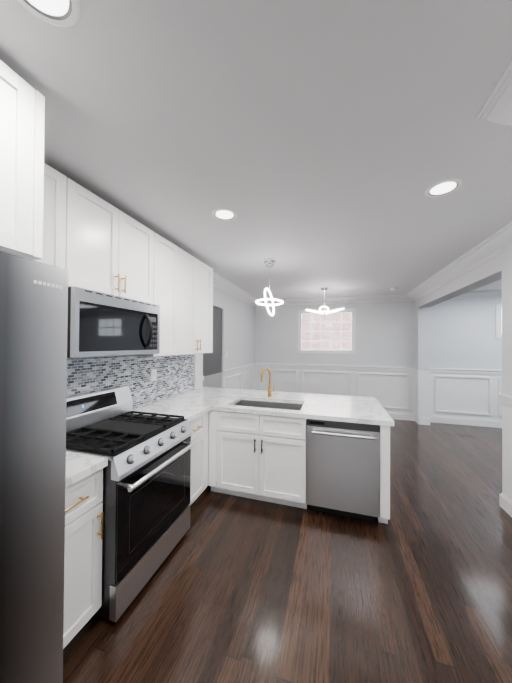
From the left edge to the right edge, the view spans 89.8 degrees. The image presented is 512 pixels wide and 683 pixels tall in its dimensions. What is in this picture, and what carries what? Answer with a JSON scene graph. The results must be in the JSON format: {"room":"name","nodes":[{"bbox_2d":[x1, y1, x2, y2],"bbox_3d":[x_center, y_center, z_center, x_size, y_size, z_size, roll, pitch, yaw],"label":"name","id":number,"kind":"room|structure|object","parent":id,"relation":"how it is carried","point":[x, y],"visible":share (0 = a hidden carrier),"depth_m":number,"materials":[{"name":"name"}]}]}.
{"room":"kitchen","nodes":[
{"label":"kitchen","id":0,"kind":"room"},
{"bbox_2d":[67,287,254,389],"bbox_3d":[-1.313,0.280,2.227,0.120,2.580,8.500,0,-1,17],"label":"wall","id":1,"kind":"structure","parent":0,"point":[238,330],"depth_m":4.79,"materials":[{"name":"paint"}]},
{"bbox_2d":[0,60,44,259],"bbox_3d":[-1.328,-0.663,0.701,0.723,0.655,0.908,0,-1,17],"label":"upper cabinet","id":2,"kind":"object","parent":1,"relation":"attached to","point":[22,113],"visible":1,"depth_m":0.96,"materials":[{"name":"white wood"}]},
{"bbox_2d":[34,163,81,286],"bbox_3d":[-1.313,-0.421,1.403,0.348,1.084,0.411,0,-1,17],"label":"upper cabinet","id":3,"kind":"object","parent":1,"relation":"attached to","point":[62,199],"depth_m":1.47,"materials":[{"name":"white wood"}]},
{"bbox_2d":[78,187,157,304],"bbox_3d":[-1.160,-0.640,1.910,0.348,0.635,0.756,0,-1,17],"label":"upper cabinet","id":4,"kind":"object","parent":1,"relation":"attached to","point":[92,241],"depth_m":1.83,"materials":[{"name":"white wood"}]},
{"bbox_2d":[67,287,159,357],"bbox_3d":[-1.102,-0.107,1.886,0.475,0.410,0.754,0,-1,17],"label":"over-the-range microwave","id":5,"kind":"object","parent":4,"relation":"attached to","point":[100,324],"visible":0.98,"depth_m":1.70,"materials":[{"name":"silver metal"}]},
{"bbox_2d":[67,354,193,409],"bbox_3d":[-1.197,0.392,2.384,0.008,0.518,2.370,0,-1,17],"label":"backsplash","id":6,"kind":"structure","parent":1,"relation":"attached to","point":[175,375],"depth_m":2.50,"materials":[{"name":"tile"}]},
{"bbox_2d":[151,369,156,380],"bbox_3d":[-1.084,0.356,2.732,0.008,0.120,0.080,0,-1,17],"label":"outlet","id":7,"kind":"object","parent":6,"relation":"attached to","point":[153,374],"visible":1,"depth_m":2.73,"materials":[{"name":"white plastic"}]},
{"bbox_2d":[121,235,181,356],"bbox_3d":[-1.000,-0.409,2.444,0.348,1.084,0.477,0,-1,17],"label":"upper cabinet","id":8,"kind":"object","parent":1,"relation":"attached to","point":[169,254],"depth_m":2.45,"materials":[{"name":"white wood"}]},
{"bbox_2d":[182,250,212,354],"bbox_3d":[-0.843,-0.403,2.963,0.348,1.084,0.834,0,-1,17],"label":"upper cabinet","id":9,"kind":"object","parent":1,"relation":"attached to","point":[197,277],"depth_m":2.92,"materials":[{"name":"white wood"}]},
{"bbox_2d":[194,353,203,389],"bbox_3d":[-0.809,0.404,3.630,0.035,0.515,0.240,0,-1,17],"label":"trim","id":10,"kind":"structure","parent":1,"relation":"attached to","point":[198,371],"depth_m":3.62,"materials":[{"name":"white wood"}]},
{"bbox_2d":[226,373,240,388],"bbox_3d":[-0.423,1.017,4.943,0.019,0.730,0.730,0,-1,17],"label":"trim","id":11,"kind":"structure","parent":1,"relation":"attached to","point":[227,378],"depth_m":4.84,"materials":[{"name":"white wood"}]},
{"bbox_2d":[213,272,257,305],"bbox_3d":[-0.357,-0.924,4.836,0.197,0.110,2.980,0,-1,17],"label":"crown molding","id":12,"kind":"structure","parent":1,"relation":"attached to","point":[224,285],"depth_m":4.60,"materials":[{"name":"white"}]},
{"bbox_2d":[223,363,255,375],"bbox_3d":[-0.285,0.563,5.377,0.031,0.088,1.870,0,-1,17],"label":"trim","id":13,"kind":"structure","parent":1,"relation":"attached to","point":[233,370],"depth_m":5.11,"materials":[{"name":"white wood"}]},
{"bbox_2d":[242,369,253,389],"bbox_3d":[-0.171,1.026,5.781,0.019,0.730,0.780,0,-1,17],"label":"trim","id":14,"kind":"structure","parent":1,"relation":"attached to","point":[243,373],"depth_m":5.69,"materials":[{"name":"white wood"}]},
{"bbox_2d":[0,0,511,299],"bbox_3d":[1.112,-1.052,1.528,8.320,0.100,8.770,0,-1,17],"label":"ceiling","id":15,"kind":"structure","parent":0,"point":[315,145],"depth_m":1.21,"materials":[{"name":"white paint"}]},
{"bbox_2d":[17,0,80,26],"bbox_3d":[-0.621,-1.017,0.734,0.200,0.005,0.200,0,-1,17],"label":"recessed light","id":16,"kind":"object","parent":15,"relation":"in","point":[63,13],"visible":1,"depth_m":0.79,"materials":[{"name":"white plastic"}]},
{"bbox_2d":[212,208,236,220],"bbox_3d":[-0.249,-1.002,2.037,0.200,0.005,0.200,0,-1,17],"label":"recessed light","id":17,"kind":"object","parent":15,"relation":"in","point":[224,214],"visible":1,"depth_m":2.03,"materials":[{"name":"white plastic"}]},
{"bbox_2d":[255,258,283,315],"bbox_3d":[0.166,-0.649,3.140,0.346,0.685,0.358,0,-1,17],"label":"pendant light","id":18,"kind":"object","parent":15,"relation":"hanging from","point":[269,262],"visible":1,"depth_m":3.10,"materials":[{"name":"silver metal"}]},
{"bbox_2d":[305,287,344,313],"bbox_3d":[1.245,-0.734,4.675,0.526,0.471,0.525,1,-1,-28],"label":"pendant light","id":19,"kind":"object","parent":15,"relation":"hanging from","point":[324,289],"visible":1,"depth_m":4.64,"materials":[{"name":"silver metal"}]},
{"bbox_2d":[425,179,462,196],"bbox_3d":[1.220,-0.997,1.677,0.200,0.005,0.200,0,-1,17],"label":"recessed light","id":20,"kind":"object","parent":15,"relation":"in","point":[443,188],"visible":1,"depth_m":1.67,"materials":[{"name":"white plastic"}]},
{"bbox_2d":[415,254,501,308],"bbox_3d":[2.944,-0.828,3.866,0.200,0.280,2.930,0,-1,17],"label":"beam","id":21,"kind":"structure","parent":15,"relation":"attached to","point":[487,272],"depth_m":3.31,"materials":[{"name":"white paint"}]},
{"bbox_2d":[407,221,511,300],"bbox_3d":[2.510,-0.923,3.114,0.197,0.110,4.623,0,-1,17],"label":"crown molding","id":22,"kind":"structure","parent":15,"relation":"attached to","point":[489,248],"depth_m":2.96,"materials":[{"name":"white"}]},
{"bbox_2d":[476,61,511,125],"bbox_3d":[0.502,-0.983,-0.720,0.150,0.090,3.875,0,-1,17],"label":"crown molding","id":23,"kind":"structure","parent":15,"relation":"attached to","point":[497,107],"depth_m":1.06,"materials":[{"name":"white paint"}]},
{"bbox_2d":[63,419,511,682],"bbox_3d":[1.096,1.627,1.502,8.320,0.100,8.770,0,-1,17],"label":"floor","id":24,"kind":"structure","parent":0,"point":[417,588],"depth_m":1.61,"materials":[{"name":"brown wood"}]},
{"bbox_2d":[0,251,67,682],"bbox_3d":[-1.246,0.640,0.652,0.861,1.830,0.890,0,-1,17],"label":"refrigerator","id":25,"kind":"object","parent":24,"relation":"on","point":[33,338],"visible":1,"depth_m":0.85,"materials":[{"name":"grey metal"}]},
{"bbox_2d":[63,468,102,648],"bbox_3d":[-1.180,1.122,1.326,0.656,0.879,0.376,0,-1,17],"label":"base cabinet","id":26,"kind":"object","parent":24,"relation":"on","point":[83,552],"visible":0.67,"depth_m":1.32,"materials":[{"name":"white wood"}]},
{"bbox_2d":[65,451,107,487],"bbox_3d":[-1.186,0.662,1.316,0.646,0.040,0.412,0,-1,17],"label":"countertop","id":27,"kind":"structure","parent":26,"relation":"on","point":[79,466],"depth_m":1.34,"materials":[{"name":"stone"}]},
{"bbox_2d":[66,386,196,622],"bbox_3d":[-0.942,0.983,1.857,0.749,1.170,0.762,0,-1,17],"label":"stove","id":28,"kind":"object","parent":24,"relation":"on","point":[146,496],"visible":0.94,"depth_m":1.67,"materials":[{"name":"grey metal"}]},
{"bbox_2d":[189,412,207,505],"bbox_3d":[-0.742,1.139,2.780,0.656,0.879,1.113,0,-1,17],"label":"base cabinet","id":29,"kind":"object","parent":24,"relation":"on","point":[199,464],"visible":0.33,"depth_m":2.46,"materials":[{"name":"white wood"}]},
{"bbox_2d":[132,399,212,421],"bbox_3d":[-0.837,0.675,2.475,0.646,0.040,0.466,0,-1,17],"label":"countertop","id":30,"kind":"structure","parent":29,"relation":"on","point":[192,404],"depth_m":2.51,"materials":[{"name":"stone"}]},
{"bbox_2d":[208,410,306,508],"bbox_3d":[0.070,1.144,2.797,1.000,0.880,0.649,0,-1,17],"label":"base cabinet","id":31,"kind":"object","parent":24,"relation":"on","point":[257,457],"depth_m":2.48,"materials":[{"name":"white wood"}]},
{"bbox_2d":[306,419,379,521],"bbox_3d":[0.830,1.148,2.517,0.610,0.875,0.670,0,-1,17],"label":"dishwasher","id":32,"kind":"object","parent":24,"relation":"on","point":[342,468],"visible":0.88,"depth_m":2.25,"materials":[{"name":"grey metal"}]},
{"bbox_2d":[377,425,389,523],"bbox_3d":[0.853,1.147,2.561,0.749,0.880,0.649,0,-1,17],"label":"end panel","id":33,"kind":"object","parent":24,"relation":"on","point":[384,430],"depth_m":2.15,"materials":[{"name":"white wood"}]},
{"bbox_2d":[168,387,393,425],"bbox_3d":[0.183,0.781,2.956,2.323,0.230,1.030,0,-1,17],"label":"countertop","id":34,"kind":"structure","parent":33,"relation":"on","point":[340,408],"depth_m":2.82,"materials":[{"name":"stone"}]},
{"bbox_2d":[261,368,273,396],"bbox_3d":[0.138,0.487,3.048,0.124,0.358,0.201,0,-1,17],"label":"faucet","id":35,"kind":"object","parent":34,"relation":"on","point":[269,388],"visible":1,"depth_m":3.10,"materials":[{"name":"gold metal"}]},
{"bbox_2d":[415,307,429,422],"bbox_3d":[3.326,0.477,5.146,0.200,2.300,0.230,0,-1,17],"label":"column","id":36,"kind":"structure","parent":24,"relation":"on","point":[422,362],"depth_m":5.04,"materials":[{"name":"paint"}]},
{"bbox_2d":[418,417,429,424],"bbox_3d":[3.283,1.558,5.018,0.200,0.135,0.015,0,-1,17],"label":"baseboard","id":37,"kind":"structure","parent":36,"relation":"attached to","point":[423,421],"depth_m":5.01,"materials":[{"name":"white wood"}]},
{"bbox_2d":[255,297,501,420],"bbox_3d":[3.104,0.338,5.413,6.740,2.580,0.150,0,-1,17],"label":"wall","id":38,"kind":"structure","parent":0,"point":[462,333],"depth_m":5.38,"materials":[{"name":"paint"}]},
{"bbox_2d":[259,369,296,391],"bbox_3d":[0.509,1.034,6.098,0.900,0.730,0.019,0,-1,17],"label":"trim","id":39,"kind":"structure","parent":38,"relation":"attached to","point":[295,371],"depth_m":6.06,"materials":[{"name":"white wood"}]},
{"bbox_2d":[302,371,351,395],"bbox_3d":[1.571,1.037,5.777,1.080,0.730,0.019,0,-1,17],"label":"trim","id":40,"kind":"structure","parent":38,"relation":"attached to","point":[350,373],"depth_m":5.72,"materials":[{"name":"white wood"}]},
{"bbox_2d":[298,308,355,353],"bbox_3d":[1.590,-0.227,5.843,1.250,1.000,0.112,0,-1,17],"label":"window","id":41,"kind":"structure","parent":38,"relation":"in","point":[332,333],"depth_m":5.81,"materials":[{"name":"white glass"}]},
{"bbox_2d":[255,294,413,306],"bbox_3d":[1.596,-0.904,5.700,3.440,0.110,0.197,0,-1,17],"label":"crown molding","id":42,"kind":"structure","parent":38,"relation":"attached to","point":[364,299],"depth_m":5.60,"materials":[{"name":"white"}]},
{"bbox_2d":[255,363,414,371],"bbox_3d":[1.611,0.578,5.765,3.440,0.088,0.031,0,-1,17],"label":"trim","id":43,"kind":"structure","parent":38,"relation":"attached to","point":[397,369],"depth_m":5.70,"materials":[{"name":"white wood"}]},
{"bbox_2d":[357,372,408,409],"bbox_3d":[2.682,1.041,5.443,1.000,0.730,0.019,0,-1,17],"label":"trim","id":44,"kind":"structure","parent":38,"relation":"attached to","point":[358,373],"depth_m":5.41,"materials":[{"name":"white wood"}]},
{"bbox_2d":[387,412,414,420],"bbox_3d":[1.607,1.555,5.763,3.440,0.135,0.015,0,-1,17],"label":"baseboard","id":45,"kind":"structure","parent":38,"relation":"attached to","point":[403,416],"depth_m":5.33,"materials":[{"name":"white wood"}]},
{"bbox_2d":[435,375,490,415],"bbox_3d":[4.042,1.045,5.033,0.920,0.730,0.019,0,-1,17],"label":"trim","id":46,"kind":"structure","parent":38,"relation":"attached to","point":[436,410],"depth_m":5.02,"materials":[{"name":"white wood"}]},
{"bbox_2d":[430,415,501,427],"bbox_3d":[4.815,1.565,4.796,2.860,0.135,0.015,0,-1,17],"label":"baseboard","id":47,"kind":"structure","parent":38,"relation":"attached to","point":[468,421],"depth_m":5.00,"materials":[{"name":"white wood"}]},
{"bbox_2d":[430,368,501,374],"bbox_3d":[4.818,0.588,4.798,2.860,0.088,0.031,0,-1,17],"label":"trim","id":48,"kind":"structure","parent":38,"relation":"attached to","point":[467,371],"depth_m":5.01,"materials":[{"name":"white wood"}]},
{"bbox_2d":[452,290,501,298],"bbox_3d":[4.804,-0.893,4.734,2.860,0.110,0.197,0,-1,17],"label":"crown molding","id":49,"kind":"structure","parent":38,"relation":"attached to","point":[485,294],"depth_m":4.90,"materials":[{"name":"white"}]},
{"bbox_2d":[496,304,501,337],"bbox_3d":[5.037,-0.387,4.750,0.980,0.640,0.019,0,-1,17],"label":"room window","id":50,"kind":"structure","parent":38,"relation":"in","point":[498,320],"depth_m":4.87,"materials":[{"name":"white"}]},
{"bbox_2d":[498,377,501,415],"bbox_3d":[5.037,1.048,4.733,0.920,0.730,0.019,0,-1,17],"label":"trim","id":51,"kind":"structure","parent":38,"relation":"attached to","point":[499,384],"depth_m":4.85,"materials":[{"name":"white wood"}]},
{"bbox_2d":[502,243,511,500],"bbox_3d":[1.694,0.274,-0.209,0.235,2.580,5.570,0,-1,17],"label":"wall","id":52,"kind":"structure","parent":0,"point":[507,368],"depth_m":2.42,"materials":[{"name":"paint"}]},
{"bbox_2d":[498,394,511,406],"bbox_3d":[2.123,0.541,1.683,0.031,0.088,1.695,0,-1,17],"label":"trim","id":53,"kind":"structure","parent":52,"relation":"attached to","point":[506,399],"depth_m":2.40,"materials":[{"name":"white wood"}]},
{"bbox_2d":[500,493,511,516],"bbox_3d":[1.566,1.496,-0.184,0.015,0.135,5.570,0,-1,17],"label":"baseboard","id":54,"kind":"structure","parent":52,"relation":"attached to","point":[506,503],"depth_m":2.40,"materials":[{"name":"white wood"}]}
]}

